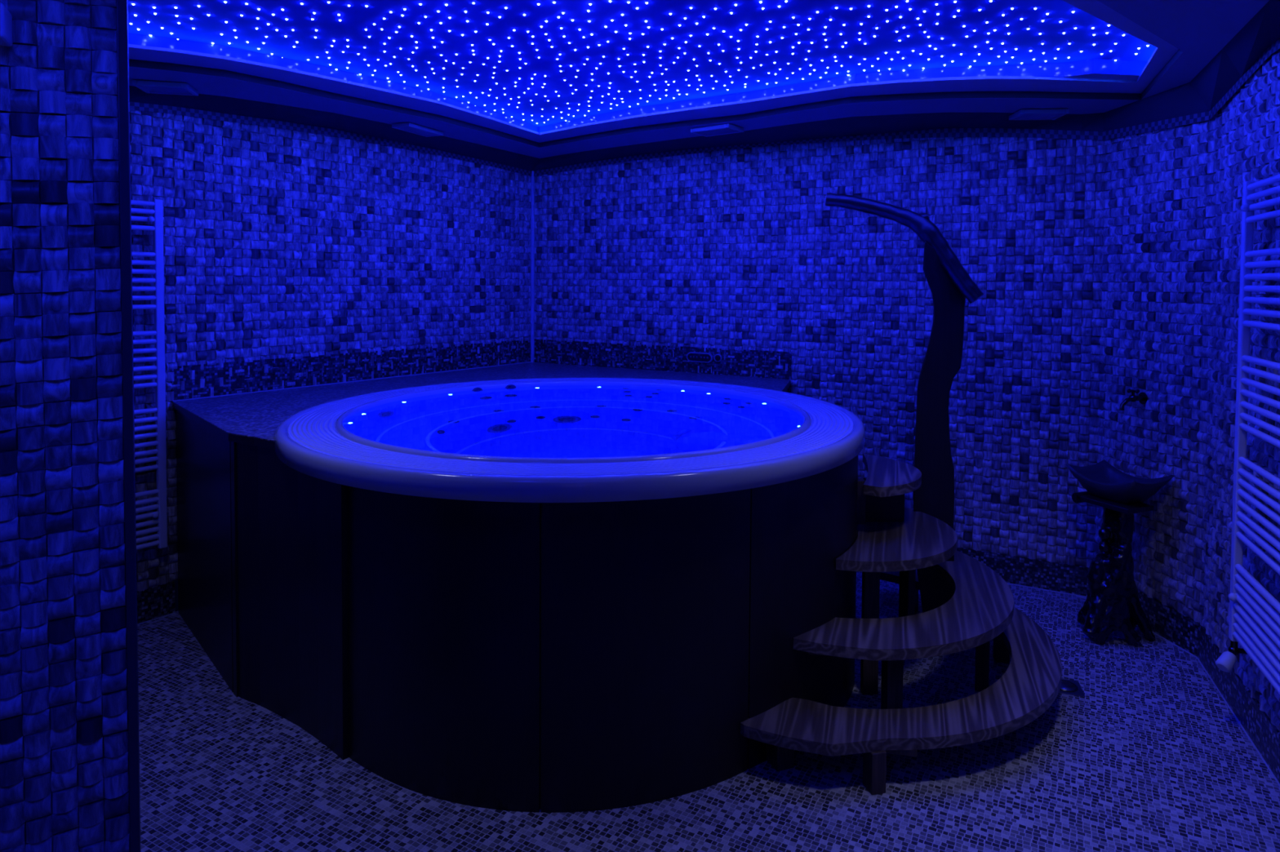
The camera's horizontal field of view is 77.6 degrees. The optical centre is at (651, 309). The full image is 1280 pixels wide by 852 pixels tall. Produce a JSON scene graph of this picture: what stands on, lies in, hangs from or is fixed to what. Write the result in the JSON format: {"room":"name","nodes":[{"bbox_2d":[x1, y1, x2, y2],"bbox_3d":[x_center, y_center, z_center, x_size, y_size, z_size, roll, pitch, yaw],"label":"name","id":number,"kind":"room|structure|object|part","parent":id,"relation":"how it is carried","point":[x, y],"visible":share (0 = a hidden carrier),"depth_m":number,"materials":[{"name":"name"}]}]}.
{"room":"spa hot tub room","nodes":[
{"label":"spa hot tub room","id":0,"kind":"room"},
{"bbox_2d":[0,0,129,851],"bbox_3d":[-1.655,0.293,1.455,1.150,2.608,0.020,-1,2,-29],"label":"wall","id":1,"kind":"structure","parent":0,"point":[64,770],"depth_m":1.68,"materials":[{"name":"tile"}]},
{"bbox_2d":[0,2,12,46],"bbox_3d":[-1.349,-0.564,1.541,0.160,0.068,0.083,-1,2,-29],"label":"wall box","id":2,"kind":"object","parent":1,"relation":"attached to","point":[6,18],"visible":1,"depth_m":1.57,"materials":[{"name":"grey plastic"}]},
{"bbox_2d":[116,0,141,851],"bbox_3d":[-1.146,0.258,1.742,0.018,2.550,0.028,-1,2,-29],"label":"trim","id":3,"kind":"structure","parent":1,"relation":"attached to","point":[122,5],"depth_m":1.73,"materials":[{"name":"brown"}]},
{"bbox_2d":[128,0,1279,171],"bbox_3d":[-0.174,-0.871,2.615,5.123,0.160,4.848,2,2,31],"label":"trim","id":4,"kind":"structure","parent":1,"relation":"attached to","point":[1220,74],"depth_m":4.08,"materials":[{"name":"grey paint"}]},
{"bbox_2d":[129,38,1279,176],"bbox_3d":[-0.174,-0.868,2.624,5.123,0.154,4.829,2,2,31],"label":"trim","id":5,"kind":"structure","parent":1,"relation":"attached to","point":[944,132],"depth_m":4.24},
{"bbox_2d":[129,110,531,591],"bbox_3d":[-2.201,0.133,3.884,0.021,2.341,4.600,2,2,36],"label":"wall","id":6,"kind":"structure","parent":0,"point":[278,242],"depth_m":4.31,"materials":[{"name":"tile"}]},
{"bbox_2d":[130,199,167,550],"bbox_3d":[-2.418,0.309,3.475,0.090,1.617,0.535,2,2,30],"label":"towel radiator","id":7,"kind":"object","parent":6,"relation":"attached to","point":[157,219],"visible":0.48,"depth_m":3.65,"materials":[{"name":"white metal"}]},
{"bbox_2d":[137,581,175,625],"bbox_3d":[-2.923,1.404,2.937,0.016,0.153,2.162,2,2,36],"label":"baseboard","id":8,"kind":"structure","parent":6,"relation":"attached to","point":[158,601],"depth_m":3.74,"materials":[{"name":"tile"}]},
{"bbox_2d":[170,339,530,401],"bbox_3d":[-1.574,0.326,4.770,0.016,0.168,2.438,2,2,36],"label":"trim","id":9,"kind":"structure","parent":6,"relation":"attached to","point":[287,368],"depth_m":4.45,"materials":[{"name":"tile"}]},
{"bbox_2d":[128,0,1269,158],"bbox_3d":[-0.579,-1.040,2.192,5.926,0.202,7.051,0,2,0],"label":"ceiling","id":10,"kind":"structure","parent":0,"point":[1182,37],"depth_m":3.35,"materials":[{"name":"grey paint"}]},
{"bbox_2d":[132,80,198,96],"bbox_3d":[-2.155,-0.983,3.527,0.214,0.024,0.160,0,2,-13],"label":"ceiling vent","id":11,"kind":"object","parent":10,"relation":"in","point":[148,86],"visible":1,"depth_m":3.50,"materials":[{"name":"grey paint"}]},
{"bbox_2d":[391,122,443,137],"bbox_3d":[-1.312,-1.009,4.462,0.120,0.024,0.300,1,2,22],"label":"ceiling vent","id":12,"kind":"object","parent":10,"relation":"in","point":[410,127],"visible":1,"depth_m":4.43,"materials":[{"name":"grey paint"}]},
{"bbox_2d":[129,21,1148,124],"bbox_3d":[0.042,-1.096,3.933,4.125,0.009,1.925,0,2,0],"label":"ceiling lights","id":13,"kind":"object","parent":10,"relation":"attached to","point":[147,21],"visible":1,"depth_m":3.63,"materials":[{"name":"white"}]},
{"bbox_2d":[690,124,744,137],"bbox_3d":[0.362,-0.995,4.416,0.253,0.024,0.160,2,2,37],"label":"ceiling vent","id":14,"kind":"object","parent":10,"relation":"in","point":[725,129],"visible":1,"depth_m":4.39,"materials":[{"name":"grey paint"}]},
{"bbox_2d":[1008,109,1068,119],"bbox_3d":[1.918,-0.969,3.949,0.227,0.024,0.160,1,2,4],"label":"ceiling vent","id":15,"kind":"object","parent":10,"relation":"in","point":[1022,114],"visible":1,"depth_m":3.92,"materials":[{"name":"grey paint"}]},
{"bbox_2d":[1054,73,1139,79],"bbox_3d":[-0.602,-1.012,3.099,5.560,0.001,3.703,0,2,0],"label":"ceiling light","id":16,"kind":"object","parent":10,"relation":"attached to","point":[1099,76],"depth_m":3.44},
{"bbox_2d":[137,571,1279,851],"bbox_3d":[-0.597,1.549,2.280,5.926,0.060,7.051,0,2,0],"label":"floor","id":17,"kind":"structure","parent":0,"point":[1153,757],"depth_m":2.54,"materials":[{"name":"tile"}]},
{"bbox_2d":[173,362,790,759],"bbox_3d":[-0.675,0.947,4.116,2.228,1.019,2.920,2,2,36],"label":"tub ledge","id":18,"kind":"object","parent":17,"relation":"on","point":[262,541],"visible":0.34,"depth_m":3.00,"materials":[{"name":"black wood"}]},
{"bbox_3d":[-1.939,0.977,3.441,0.020,0.987,0.980,-1,3,-41],"label":"panel","id":19,"kind":"part","parent":18,"relation":"part of","materials":[{"name":"black wood"}]},
{"bbox_3d":[-1.591,0.992,3.054,0.036,0.987,0.030,2,3,44],"label":"corner post","id":20,"kind":"part","parent":18,"relation":"part of","materials":[{"name":"black wood"}]},
{"bbox_3d":[-1.303,1.001,2.861,0.713,0.987,0.045,2,2,35],"label":"curved panel","id":21,"kind":"part","parent":18,"relation":"part of","materials":[{"name":"black wood"}]},
{"bbox_2d":[274,377,864,813],"bbox_3d":[-0.312,0.952,3.399,2.344,1.062,2.344,0,2,-7],"label":"hot tub","id":22,"kind":"object","parent":17,"relation":"on","point":[548,635],"visible":0.88,"depth_m":2.45,"materials":[{"name":"grey plastic"}]},
{"bbox_3d":[-0.793,1.013,2.581,0.991,0.988,0.139,2,2,30],"label":"skirt panel","id":23,"kind":"part","parent":22,"relation":"part of","materials":[{"name":"black wood"}]},
{"bbox_2d":[343,385,803,457],"bbox_3d":[-0.308,0.443,3.382,1.873,0.001,1.873,0,2,0],"label":"water","id":24,"kind":"object","parent":22,"relation":"in","point":[555,421],"visible":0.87,"depth_m":3.19,"materials":[{"name":"blue liquid"}]},
{"bbox_3d":[-0.001,1.023,2.471,0.685,0.988,0.078,0,2,-18],"label":"skirt panel","id":25,"kind":"part","parent":22,"relation":"part of","materials":[{"name":"black wood"}]},
{"bbox_3d":[0.637,1.009,2.994,0.161,0.988,0.999,2,2,32],"label":"skirt panel","id":26,"kind":"part","parent":22,"relation":"part of","materials":[{"name":"black wood"}]},
{"bbox_2d":[740,453,1062,795],"bbox_3d":[1.085,1.091,3.173,0.990,0.820,1.782,1,2,26],"label":"steps","id":27,"kind":"structure","parent":17,"relation":"on","point":[893,541],"depth_m":2.84,"materials":[{"name":"brown wood"}]},
{"bbox_3d":[0.425,1.448,2.651,0.065,0.132,0.080,0,2,-23],"label":"leg","id":28,"kind":"part","parent":27,"relation":"part of","materials":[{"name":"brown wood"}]},
{"bbox_3d":[0.859,0.802,3.329,0.055,0.182,0.050,0,2,-6],"label":"leg","id":29,"kind":"part","parent":27,"relation":"part of","materials":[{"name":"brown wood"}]},
{"bbox_3d":[0.852,1.220,3.103,0.062,0.562,0.030,0,2,-6],"label":"leg","id":30,"kind":"part","parent":27,"relation":"part of","materials":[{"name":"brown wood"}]},
{"bbox_3d":[0.705,1.454,2.521,0.050,0.132,0.060,0,2,-14],"label":"leg","id":31,"kind":"part","parent":27,"relation":"part of","materials":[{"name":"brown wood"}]},
{"bbox_3d":[0.866,1.339,2.867,0.062,0.342,0.050,0,2,-9],"label":"leg","id":32,"kind":"part","parent":27,"relation":"part of","materials":[{"name":"brown wood"}]},
{"bbox_3d":[1.111,1.210,3.463,0.050,0.562,0.050,-1,2,-34],"label":"leg","id":33,"kind":"part","parent":27,"relation":"part of","materials":[{"name":"brown wood"}]},
{"bbox_3d":[1.270,1.411,3.910,0.055,0.132,0.055,-1,2,-36],"label":"leg","id":34,"kind":"part","parent":27,"relation":"part of","materials":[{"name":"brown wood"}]},
{"bbox_3d":[1.301,1.333,3.127,0.050,0.342,0.024,2,2,33],"label":"leg","id":35,"kind":"part","parent":27,"relation":"part of","materials":[{"name":"brown wood"}]},
{"bbox_3d":[1.490,1.430,3.390,0.055,0.132,0.055,1,2,10],"label":"leg","id":36,"kind":"part","parent":27,"relation":"part of","materials":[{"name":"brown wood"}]},
{"bbox_2d":[825,193,983,613],"bbox_3d":[1.119,0.477,3.589,0.682,2.012,0.161,1,2,24],"label":"post","id":37,"kind":"object","parent":17,"relation":"on","point":[949,284],"visible":0.95,"depth_m":3.49,"materials":[{"name":"brown wood"}]},
{"bbox_3d":[1.116,-0.279,3.545,0.682,0.497,0.122,1,2,24],"label":"branch rail","id":38,"kind":"part","parent":37,"relation":"part of","materials":[{"name":"brown wood"}]},
{"bbox_3d":[1.270,0.595,3.527,0.234,1.784,0.071,0,2,0],"label":"post","id":39,"kind":"part","parent":37,"relation":"part of","materials":[{"name":"brown wood"}]},
{"bbox_2d":[1058,678,1084,697],"bbox_3d":[1.644,1.502,3.171,0.125,0.008,0.125,1,2,17],"label":"floor drain","id":40,"kind":"object","parent":17,"relation":"on","point":[1072,687],"visible":0.62,"depth_m":3.15,"materials":[{"name":"silver metal"}]},
{"bbox_2d":[1071,491,1155,644],"bbox_3d":[2.089,1.179,3.628,0.327,0.646,0.288,0,2,-23],"label":"pedestal","id":41,"kind":"object","parent":17,"relation":"on","point":[1113,602],"visible":0.99,"depth_m":3.57,"materials":[{"name":"black stone"}]},
{"bbox_2d":[1064,459,1174,504],"bbox_3d":[2.135,0.799,3.645,0.270,0.134,0.346,0,2,-23],"label":"washbasin","id":42,"kind":"object","parent":41,"relation":"on","point":[1101,479],"visible":1,"depth_m":3.61,"materials":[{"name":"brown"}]},
{"bbox_2d":[533,137,1106,567],"bbox_3d":[0.702,0.119,4.888,3.590,2.341,0.021,1,2,29],"label":"wall","id":43,"kind":"structure","parent":0,"point":[739,249],"depth_m":4.53,"materials":[{"name":"tile"}]},
{"bbox_2d":[530,171,534,362],"bbox_3d":[-0.859,-0.310,5.716,0.028,1.420,0.028,0,2,0],"label":"trim","id":44,"kind":"structure","parent":43,"relation":"attached to","point":[532,177],"depth_m":5.71,"materials":[{"name":"grey"}]},
{"bbox_2d":[533,339,791,379],"bbox_3d":[-0.014,0.319,5.288,1.959,0.168,0.016,1,2,29],"label":"trim","id":45,"kind":"structure","parent":43,"relation":"attached to","point":[599,357],"depth_m":5.23,"materials":[{"name":"tile"}]},
{"bbox_2d":[686,351,712,362],"bbox_3d":[0.305,0.306,5.094,0.180,0.062,0.017,1,2,29],"label":"control panel","id":46,"kind":"object","parent":43,"relation":"attached to","point":[695,357],"visible":1,"depth_m":5.09,"materials":[{"name":"grey paint"}]},
{"bbox_2d":[713,354,722,362],"bbox_3d":[0.416,0.307,5.031,0.052,0.052,0.020,1,2,29],"label":"handle","id":47,"kind":"object","parent":43,"relation":"attached to","point":[717,357],"visible":1,"depth_m":5.03,"materials":[{"name":"grey paint"}]},
{"bbox_2d":[956,546,1088,596],"bbox_3d":[1.553,1.384,4.463,1.631,0.153,0.016,1,2,29],"label":"baseboard","id":48,"kind":"structure","parent":43,"relation":"attached to","point":[1025,571],"depth_m":4.20,"materials":[{"name":"tile"}]},
{"bbox_2d":[1007,582,1086,597],"bbox_3d":[1.552,1.459,4.463,1.631,0.005,0.020,1,2,29],"label":"trim","id":49,"kind":"structure","parent":43,"relation":"attached to","point":[1007,583],"depth_m":4.17,"materials":[{"name":"grey"}]},
{"bbox_2d":[1093,115,1217,622],"bbox_3d":[2.319,0.171,3.707,0.021,2.341,0.665,0,2,-8],"label":"wall","id":50,"kind":"structure","parent":0,"point":[1156,250],"depth_m":3.64,"materials":[{"name":"tile"}]},
{"bbox_2d":[1119,388,1148,410],"bbox_3d":[2.253,0.424,3.733,0.126,0.098,0.067,0,2,0],"label":"tap","id":51,"kind":"object","parent":50,"relation":"attached to","point":[1142,397],"visible":1,"depth_m":3.72,"materials":[{"name":"gold metal"}]},
{"bbox_3d":[2.227,0.440,3.727,0.075,0.065,0.022,0,2,-7],"label":"spout","id":52,"kind":"part","parent":51,"relation":"part of","materials":[{"name":"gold metal"}]},
{"bbox_3d":[2.258,0.390,3.731,0.050,0.030,0.050,2,2,37],"label":"cross handle","id":53,"kind":"part","parent":51,"relation":"part of","materials":[{"name":"gold metal"}]},
{"bbox_2d":[1137,591,1199,657],"bbox_3d":[2.312,1.413,3.749,0.016,0.153,0.665,0,2,-8],"label":"baseboard","id":54,"kind":"structure","parent":50,"relation":"attached to","point":[1180,629],"depth_m":3.56,"materials":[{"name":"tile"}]},
{"bbox_2d":[1199,48,1279,731],"bbox_3d":[1.582,0.246,1.329,0.021,2.341,4.400,1,2,21],"label":"wall","id":55,"kind":"structure","parent":0,"point":[1246,135],"depth_m":3.06,"materials":[{"name":"tile"}]},
{"bbox_2d":[1215,640,1247,672],"bbox_3d":[2.056,1.221,2.805,0.138,0.106,0.059,0,2,-11],"label":"radiator valve","id":56,"kind":"object","parent":55,"relation":"attached to","point":[1227,660],"visible":0.89,"depth_m":2.79,"materials":[{"name":"white metal"}]},
{"bbox_2d":[1196,622,1279,786],"bbox_3d":[1.576,1.489,1.370,0.016,0.153,4.400,1,2,21],"label":"baseboard","id":57,"kind":"structure","parent":55,"relation":"attached to","point":[1264,735],"depth_m":2.88,"materials":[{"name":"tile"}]},
{"bbox_2d":[1227,173,1279,694],"bbox_3d":[1.965,0.371,2.536,0.090,1.617,0.586,1,2,26],"label":"towel radiator","id":58,"kind":"object","parent":55,"relation":"attached to","point":[1240,631],"visible":1,"depth_m":2.65,"materials":[{"name":"white metal"}]}
]}

